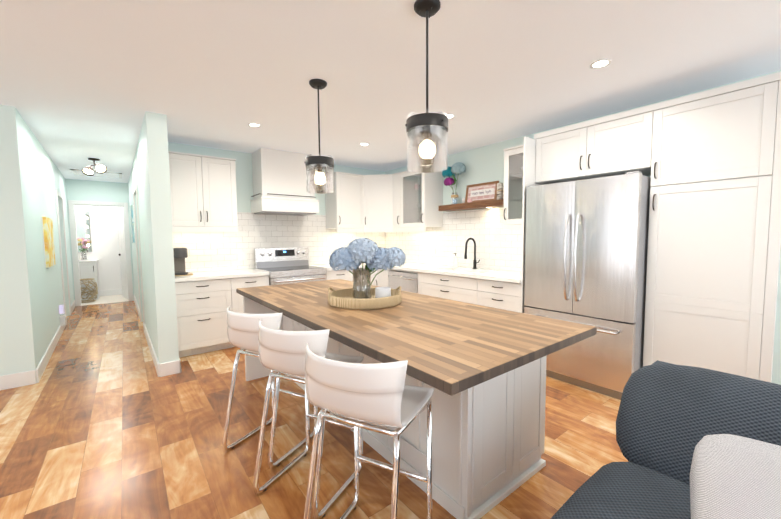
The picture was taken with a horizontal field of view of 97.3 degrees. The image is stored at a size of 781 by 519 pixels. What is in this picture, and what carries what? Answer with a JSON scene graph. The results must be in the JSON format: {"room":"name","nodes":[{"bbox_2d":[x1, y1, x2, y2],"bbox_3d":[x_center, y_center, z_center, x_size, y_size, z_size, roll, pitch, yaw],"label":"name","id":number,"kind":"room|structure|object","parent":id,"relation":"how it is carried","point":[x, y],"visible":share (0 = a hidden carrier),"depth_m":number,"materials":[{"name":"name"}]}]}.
{"room":"kitchen","nodes":[
{"label":"kitchen","id":0,"kind":"room"},
{"bbox_2d":[0,105,73,382],"bbox_3d":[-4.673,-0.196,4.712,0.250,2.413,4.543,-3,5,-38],"label":"wall","id":1,"kind":"structure","parent":0,"point":[44,177],"depth_m":3.23,"materials":[{"name":"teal paint"}]},
{"bbox_2d":[0,368,39,389],"bbox_3d":[-4.506,1.128,2.040,3.404,0.125,0.019,-3,5,-38],"label":"baseboard","id":2,"kind":"structure","parent":1,"relation":"attached to","point":[15,380],"depth_m":3.00,"materials":[{"name":"white wood"}]},
{"bbox_2d":[42,216,55,267],"bbox_3d":[-4.062,-0.208,4.085,0.048,0.576,0.625,-3,5,-38],"label":"picture","id":3,"kind":"object","parent":1,"relation":"attached to","point":[48,237],"visible":1,"depth_m":3.94,"materials":[{"name":"yellow"}]},
{"bbox_2d":[37,325,65,378],"bbox_3d":[-4.021,0.985,4.114,0.090,0.125,2.660,-3,5,-38],"label":"baseboard","id":4,"kind":"structure","parent":1,"relation":"attached to","point":[45,359],"depth_m":3.73,"materials":[{"name":"white wood"}]},
{"bbox_2d":[59,305,63,313],"bbox_3d":[-4.451,0.675,4.648,0.044,0.120,0.044,-3,5,-38],"label":"outlet","id":5,"kind":"object","parent":1,"relation":"attached to","point":[61,307],"depth_m":4.63,"materials":[{"name":"white plastic"}]},
{"bbox_2d":[60,315,65,325],"bbox_3d":[-4.446,0.827,4.661,0.054,0.135,0.056,-3,5,-38],"label":"outlet","id":6,"kind":"object","parent":1,"relation":"attached to","point":[62,317],"depth_m":4.64,"materials":[{"name":"white plastic"}]},
{"bbox_2d":[55,189,70,324],"bbox_3d":[-5.155,-0.042,5.420,0.041,2.018,0.886,-3,5,-38],"label":"door frame","id":7,"kind":"structure","parent":1,"relation":"attached to","point":[58,193],"depth_m":5.15,"materials":[{"name":"white wood"}]},
{"bbox_2d":[71,300,74,313],"bbox_3d":[-5.751,0.859,6.198,0.062,0.125,0.980,-3,5,-38],"label":"baseboard","id":8,"kind":"structure","parent":1,"relation":"attached to","point":[73,304],"depth_m":6.21,"materials":[{"name":"white wood"}]},
{"bbox_2d":[70,169,121,178],"bbox_3d":[-5.062,-1.478,5.944,0.660,0.014,0.600,-3,5,-38],"label":"trim","id":9,"kind":"structure","parent":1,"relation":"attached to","point":[96,174],"depth_m":5.98,"materials":[{"name":"white"}]},
{"bbox_2d":[75,205,121,290],"bbox_3d":[-6.408,-0.391,7.817,3.400,2.413,0.100,-3,5,-38],"label":"wall","id":10,"kind":"structure","parent":0,"point":[105,252],"depth_m":7.74,"materials":[{"name":"white paint"}]},
{"bbox_2d":[75,211,91,251],"bbox_3d":[-7.026,-0.589,7.209,1.100,0.900,0.074,-3,5,-38],"label":"mirror","id":11,"kind":"object","parent":10,"relation":"attached to","point":[83,225],"visible":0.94,"depth_m":7.49,"materials":[{"name":"white"}]},
{"bbox_2d":[99,289,121,295],"bbox_3d":[-6.364,0.754,7.848,3.200,0.125,0.014,-3,5,-38],"label":"baseboard","id":12,"kind":"structure","parent":10,"relation":"attached to","point":[117,291],"depth_m":7.83,"materials":[{"name":"white wood"}]},
{"bbox_2d":[66,179,133,300],"bbox_3d":[-5.738,-0.330,6.832,1.250,2.413,0.120,-3,5,-38],"label":"wall","id":13,"kind":"structure","parent":0,"point":[87,190],"depth_m":6.70,"materials":[{"name":"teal paint"}]},
{"bbox_2d":[68,200,132,305],"bbox_3d":[-5.734,-0.132,6.838,0.891,2.018,0.136,-3,5,-38],"label":"door frame","id":14,"kind":"structure","parent":13,"relation":"attached to","point":[74,248],"depth_m":6.62,"materials":[{"name":"white wood"}]},
{"bbox_2d":[117,207,128,299],"bbox_3d":[-5.745,-0.133,7.378,0.161,1.938,0.725,-3,5,-38],"label":"door","id":15,"kind":"structure","parent":13,"relation":"in","point":[122,254],"depth_m":7.35,"materials":[{"name":"white wood"}]},
{"bbox_2d":[128,111,178,368],"bbox_3d":[-3.685,-0.233,5.144,0.242,2.413,5.072,-3,5,-38],"label":"wall","id":16,"kind":"structure","parent":0,"point":[150,174],"depth_m":3.21,"materials":[{"name":"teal paint"}]},
{"bbox_2d":[130,205,134,242],"bbox_3d":[-4.408,-0.605,5.871,0.035,0.636,0.405,-3,5,-38],"label":"picture","id":17,"kind":"object","parent":16,"relation":"attached to","point":[132,223],"visible":1,"depth_m":5.72,"materials":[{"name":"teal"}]},
{"bbox_2d":[133,295,139,317],"bbox_3d":[-4.618,0.847,6.252,0.060,0.125,2.280,-3,5,-38],"label":"baseboard","id":18,"kind":"structure","parent":16,"relation":"attached to","point":[138,310],"depth_m":6.17,"materials":[{"name":"white wood"}]},
{"bbox_2d":[133,183,144,326],"bbox_3d":[-3.632,-0.023,4.956,0.031,2.018,0.886,-3,5,-38],"label":"door frame","id":19,"kind":"structure","parent":16,"relation":"attached to","point":[135,187],"depth_m":4.66,"materials":[{"name":"white wood"}]},
{"bbox_2d":[144,324,161,376],"bbox_3d":[-2.745,0.988,3.929,0.050,0.125,1.914,-3,5,-38],"label":"baseboard","id":20,"kind":"structure","parent":16,"relation":"attached to","point":[159,371],"depth_m":3.55,"materials":[{"name":"white wood"}]},
{"bbox_2d":[171,358,180,373],"bbox_3d":[-2.142,1.016,3.436,0.036,0.125,0.394,-3,5,-38],"label":"baseboard","id":21,"kind":"structure","parent":16,"relation":"attached to","point":[176,365],"depth_m":3.27,"materials":[{"name":"white wood"}]},
{"bbox_2d":[168,142,384,271],"bbox_3d":[-1.371,-0.249,5.121,3.388,2.413,0.120,-3,5,-38],"label":"wall","id":22,"kind":"structure","parent":0,"point":[244,179],"depth_m":4.55,"materials":[{"name":"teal paint"}]},
{"bbox_2d":[169,151,237,231],"bbox_3d":[-2.255,-0.762,4.073,0.742,0.880,0.397,-3,5,-38],"label":"upper cabinet","id":23,"kind":"object","parent":22,"relation":"attached to","point":[203,193],"visible":0.85,"depth_m":3.95,"materials":[{"name":"white wood"}]},
{"bbox_2d":[237,252,246,260],"bbox_3d":[-1.978,-0.046,4.569,0.115,0.115,0.008,-3,5,-38],"label":"outlet","id":24,"kind":"object","parent":22,"relation":"attached to","point":[241,255],"depth_m":4.57,"materials":[{"name":"white plastic"}]},
{"bbox_2d":[173,212,384,271],"bbox_3d":[-1.383,-0.285,5.028,3.258,0.753,0.008,-3,5,-38],"label":"wall tiles","id":25,"kind":"structure","parent":22,"relation":"attached to","point":[211,251],"depth_m":4.70,"materials":[{"name":"white tile"}]},
{"bbox_2d":[250,147,319,215],"bbox_3d":[-1.431,-1.020,4.647,0.786,0.806,0.476,-3,5,-38],"label":"range hood","id":26,"kind":"object","parent":22,"relation":"attached to","point":[279,182],"visible":0.96,"depth_m":4.47,"materials":[{"name":"white painted wood"}]},
{"bbox_2d":[325,172,360,229],"bbox_3d":[-0.677,-0.888,5.293,0.523,0.815,0.394,-3,5,-38],"label":"upper cabinet","id":27,"kind":"object","parent":22,"relation":"attached to","point":[342,206],"depth_m":5.13,"materials":[{"name":"white wood"}]},
{"bbox_2d":[0,294,628,518],"bbox_3d":[-1.777,1.020,4.718,11.000,0.060,15.500,-3,5,-38],"label":"floor","id":28,"kind":"structure","parent":0,"point":[101,419],"depth_m":2.14,"materials":[{"name":"brown wood"}]},
{"bbox_2d":[80,278,97,302],"bbox_3d":[-6.223,0.633,7.034,0.345,0.468,0.343,-3,5,-38],"label":"wicker basket","id":29,"kind":"object","parent":28,"relation":"on","point":[93,292],"visible":0.81,"depth_m":7.05,"materials":[{"name":"beige wicker"}]},
{"bbox_2d":[79,259,99,300],"bbox_3d":[-6.898,0.457,7.067,1.370,0.830,0.554,-3,5,-38],"label":"vanity","id":30,"kind":"object","parent":28,"relation":"on","point":[88,268],"visible":0.23,"depth_m":7.21,"materials":[{"name":"white wood"}]},
{"bbox_2d":[77,238,88,260],"bbox_3d":[-6.536,-0.225,7.316,0.201,0.488,0.224,-3,5,-38],"label":"vase","id":31,"kind":"object","parent":30,"relation":"on","point":[83,252],"visible":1,"depth_m":7.29,"materials":[{"name":"clear glass"}]},
{"bbox_2d":[175,268,269,356],"bbox_3d":[-2.059,0.595,4.138,1.014,0.869,0.663,-3,5,-38],"label":"base cabinet","id":32,"kind":"object","parent":28,"relation":"on","point":[205,300],"depth_m":3.81,"materials":[{"name":"white wood"}]},
{"bbox_2d":[191,345,217,353],"bbox_3d":[-2.088,1.007,3.860,0.260,0.070,0.007,-3,5,-38],"label":"air vent register","id":33,"kind":"object","parent":32,"relation":"attached to","point":[204,349],"visible":0.96,"depth_m":3.86,"materials":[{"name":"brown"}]},
{"bbox_2d":[222,306,317,468],"bbox_3d":[-0.744,0.720,2.140,0.436,0.874,0.448,1,4,26],"label":"bar stool","id":34,"kind":"object","parent":28,"relation":"on","point":[242,330],"visible":0.65,"depth_m":1.97,"materials":[{"name":"white plastic"}]},
{"bbox_2d":[254,247,326,284],"bbox_3d":[-1.332,0.421,4.639,0.758,1.140,0.692,-3,5,-38],"label":"range","id":35,"kind":"object","parent":28,"relation":"on","point":[286,265],"visible":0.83,"depth_m":4.63,"materials":[{"name":"silver metal"}]},
{"bbox_2d":[253,320,363,518],"bbox_3d":[-0.418,0.742,1.785,0.436,0.874,0.448,1,4,26],"label":"bar stool","id":36,"kind":"object","parent":28,"relation":"on","point":[282,351],"visible":0.6,"depth_m":1.63,"materials":[{"name":"white plastic"}]},
{"bbox_2d":[310,263,378,285],"bbox_3d":[-0.726,0.516,5.168,0.831,0.869,0.663,-3,5,-38],"label":"base cabinet","id":37,"kind":"object","parent":28,"relation":"on","point":[331,274],"depth_m":4.87,"materials":[{"name":"white wood"}]},
{"bbox_2d":[304,344,433,518],"bbox_3d":[-0.083,0.766,1.387,0.436,0.874,0.448,1,4,26],"label":"bar stool","id":38,"kind":"object","parent":28,"relation":"on","point":[357,395],"visible":1,"depth_m":1.22,"materials":[{"name":"white plastic"}]},
{"bbox_2d":[243,296,546,518],"bbox_3d":[-0.225,0.728,2.494,0.996,0.797,2.282,-3,5,-38],"label":"kitchen island","id":39,"kind":"object","parent":28,"relation":"on","point":[488,439],"visible":0.33,"depth_m":1.68,"materials":[{"name":"white wood"}]},
{"bbox_2d":[236,279,596,395],"bbox_3d":[-0.180,0.315,2.386,1.054,0.038,2.557,-3,5,-38],"label":"island countertop","id":40,"kind":"structure","parent":39,"relation":"on","point":[450,347],"depth_m":1.64,"materials":[{"name":"brown wood"}]},
{"bbox_2d":[328,286,400,309],"bbox_3d":[-0.176,0.242,2.369,0.502,0.108,0.502,-3,5,-38],"label":"round woven tray","id":41,"kind":"object","parent":40,"relation":"on","point":[341,298],"visible":0.85,"depth_m":2.18,"materials":[{"name":"wicker"}]},
{"bbox_2d":[329,238,405,298],"bbox_3d":[-0.175,0.061,2.440,0.465,0.433,0.449,-3,5,-38],"label":"vase","id":42,"kind":"object","parent":41,"relation":"on","point":[355,254],"visible":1,"depth_m":2.36,"materials":[{"name":"clear glass"}]},
{"bbox_2d":[375,287,390,297],"bbox_3d":[-0.051,0.238,2.370,0.108,0.085,0.108,-3,5,-38],"label":"candle","id":43,"kind":"object","parent":41,"relation":"on","point":[380,292],"visible":0.69,"depth_m":2.33,"materials":[{"name":"grey wax"}]},
{"bbox_2d":[388,270,417,292],"bbox_3d":[0.370,0.562,4.900,0.623,0.797,0.622,-3,5,-38],"label":"dishwasher","id":44,"kind":"object","parent":28,"relation":"on","point":[407,281],"visible":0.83,"depth_m":4.68,"materials":[{"name":"silver metal"}]},
{"bbox_2d":[379,137,544,312],"bbox_3d":[0.577,-0.131,4.648,0.653,2.209,3.020,-3,5,-38],"label":"base cabinet","id":45,"kind":"object","parent":28,"relation":"on","point":[500,289],"depth_m":3.72,"materials":[{"name":"white wood"}]},
{"bbox_2d":[453,253,457,266],"bbox_3d":[0.875,0.009,4.618,0.074,0.189,0.068,-3,5,-38],"label":"soap dispenser","id":46,"kind":"object","parent":45,"relation":"on","point":[455,261],"visible":0.98,"depth_m":4.59,"materials":[{"name":"white plastic"}]},
{"bbox_2d":[464,238,479,268],"bbox_3d":[1.022,-0.074,4.288,0.223,0.396,0.105,-3,5,-38],"label":"faucet","id":47,"kind":"object","parent":45,"relation":"on","point":[474,260],"visible":1,"depth_m":4.33,"materials":[{"name":"black metal"}]},
{"bbox_3d":[-2.389,0.174,3.899,0.260,0.006,0.260,-3,5,-38],"label":"woven mat","id":48,"kind":"object","parent":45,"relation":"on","visible":0},
{"bbox_2d":[173,248,187,274],"bbox_3d":[-2.386,0.017,3.899,0.146,0.304,0.188,-3,5,-38],"label":"coffee maker","id":49,"kind":"object","parent":48,"relation":"on","point":[180,255],"visible":0.92,"depth_m":3.87,"materials":[{"name":"grey plastic"}]},
{"bbox_2d":[524,171,650,399],"bbox_3d":[1.754,0.194,3.071,0.695,1.754,0.891,-3,5,-38],"label":"refrigerator","id":50,"kind":"object","parent":28,"relation":"on","point":[586,246],"visible":0.79,"depth_m":2.78,"materials":[{"name":"grey metal"}]},
{"bbox_2d":[534,72,780,382],"bbox_3d":[2.056,-0.050,2.878,0.487,2.262,1.623,-3,5,-38],"label":"pantry","id":51,"kind":"object","parent":28,"relation":"on","point":[709,161],"visible":0.85,"depth_m":2.38,"materials":[{"name":"white wood"}]},
{"bbox_2d":[550,360,780,518],"bbox_3d":[1.444,0.853,0.496,1.094,0.787,2.108,-3,5,-38],"label":"sofa","id":52,"kind":"object","parent":28,"relation":"on","point":[697,443],"visible":1,"depth_m":1.14,"materials":[{"name":"fabric"}]},
{"bbox_2d":[0,0,780,182],"bbox_3d":[-1.796,-1.457,4.553,11.000,0.080,15.500,-3,5,-38],"label":"ceiling","id":53,"kind":"structure","parent":0,"point":[82,82],"depth_m":2.28,"materials":[{"name":"white paint"}]},
{"bbox_2d":[82,158,106,175],"bbox_3d":[-4.141,-1.299,4.799,0.281,0.231,0.372,-3,5,-38],"label":"ceiling light","id":54,"kind":"object","parent":53,"relation":"attached to","point":[99,168],"visible":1,"depth_m":4.80,"materials":[{"name":"white glass"}]},
{"bbox_2d":[248,123,260,126],"bbox_3d":[-1.359,-1.342,3.431,0.122,0.006,0.122,3,5,43],"label":"recessed light","id":55,"kind":"object","parent":53,"relation":"in","point":[249,124],"depth_m":3.43,"materials":[{"name":"white plastic"}]},
{"bbox_2d":[304,79,333,193],"bbox_3d":[-0.523,-0.896,2.527,0.208,0.787,0.215,-3,5,-38],"label":"pendant light","id":56,"kind":"object","parent":53,"relation":"hanging from","point":[320,182],"visible":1,"depth_m":2.48,"materials":[{"name":"black"}]},
{"bbox_2d":[405,0,447,172],"bbox_3d":[0.184,-0.846,1.696,0.208,0.787,0.215,-3,5,-38],"label":"pendant light","id":57,"kind":"object","parent":53,"relation":"hanging from","point":[426,146],"visible":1,"depth_m":1.64,"materials":[{"name":"black"}]},
{"bbox_2d":[448,114,454,118],"bbox_3d":[0.546,-1.343,3.225,0.122,0.006,0.122,1,4,25],"label":"recessed light","id":58,"kind":"object","parent":53,"relation":"in","point":[450,116],"depth_m":3.23,"materials":[{"name":"white plastic"}]},
{"bbox_2d":[590,59,611,68],"bbox_3d":[1.382,-1.285,2.257,0.122,0.006,0.122,3,5,43],"label":"recessed light","id":59,"kind":"object","parent":53,"relation":"in","point":[601,63],"depth_m":2.25,"materials":[{"name":"white"}]},
{"bbox_2d":[385,70,780,384],"bbox_3d":[2.353,-0.135,2.988,0.120,2.413,7.820,-3,5,-38],"label":"wall","id":60,"kind":"structure","parent":0,"point":[484,164],"depth_m":4.23,"materials":[{"name":"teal paint"}]},
{"bbox_2d":[361,174,392,229],"bbox_3d":[-0.160,-0.905,5.481,0.728,0.815,0.728,-3,5,-38],"label":"upper cabinet","id":61,"kind":"object","parent":60,"relation":"attached to","point":[376,190],"depth_m":5.27,"materials":[{"name":"white wood"}]},
{"bbox_2d":[393,170,420,229],"bbox_3d":[0.222,-0.893,5.261,0.394,0.815,0.291,-3,5,-38],"label":"upper cabinet","id":62,"kind":"object","parent":60,"relation":"attached to","point":[406,201],"depth_m":4.99,"materials":[{"name":"white wood"}]},
{"bbox_2d":[385,208,521,271],"bbox_3d":[0.826,-0.290,4.845,0.008,0.753,3.003,-3,5,-38],"label":"wall tiles","id":63,"kind":"structure","parent":60,"relation":"attached to","point":[498,247],"depth_m":4.58,"materials":[{"name":"white tile"}]},
{"bbox_2d":[439,199,503,211],"bbox_3d":[1.047,-0.680,4.361,0.196,0.072,1.020,-3,5,-38],"label":"floating shelf","id":64,"kind":"object","parent":60,"relation":"attached to","point":[477,205],"visible":0.77,"depth_m":4.26,"materials":[{"name":"brown wood"}]},
{"bbox_2d":[442,162,465,203],"bbox_3d":[0.840,-1.004,4.586,0.198,0.546,0.368,-3,5,-38],"label":"vase","id":65,"kind":"object","parent":64,"relation":"on","point":[457,169],"visible":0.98,"depth_m":4.57,"materials":[{"name":"clear glass"}]},
{"bbox_2d":[465,181,498,202],"bbox_3d":[1.141,-0.839,4.324,0.056,0.245,0.480,-3,5,-38],"label":"sign","id":66,"kind":"object","parent":64,"relation":"on","point":[486,191],"visible":0.98,"depth_m":4.31,"materials":[{"name":"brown wood"}]},
{"bbox_2d":[497,183,503,199],"bbox_3d":[1.322,-0.798,4.032,0.078,0.200,0.161,-3,5,-38],"label":"candle","id":67,"kind":"object","parent":64,"relation":"on","point":[500,190],"depth_m":4.03,"materials":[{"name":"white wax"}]},
{"bbox_2d":[503,144,523,229],"bbox_3d":[1.467,-0.753,3.660,0.397,0.860,0.392,-3,5,-38],"label":"upper cabinet","id":68,"kind":"object","parent":60,"relation":"attached to","point":[513,186],"visible":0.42,"depth_m":3.69,"materials":[{"name":"white wood"}]}
]}

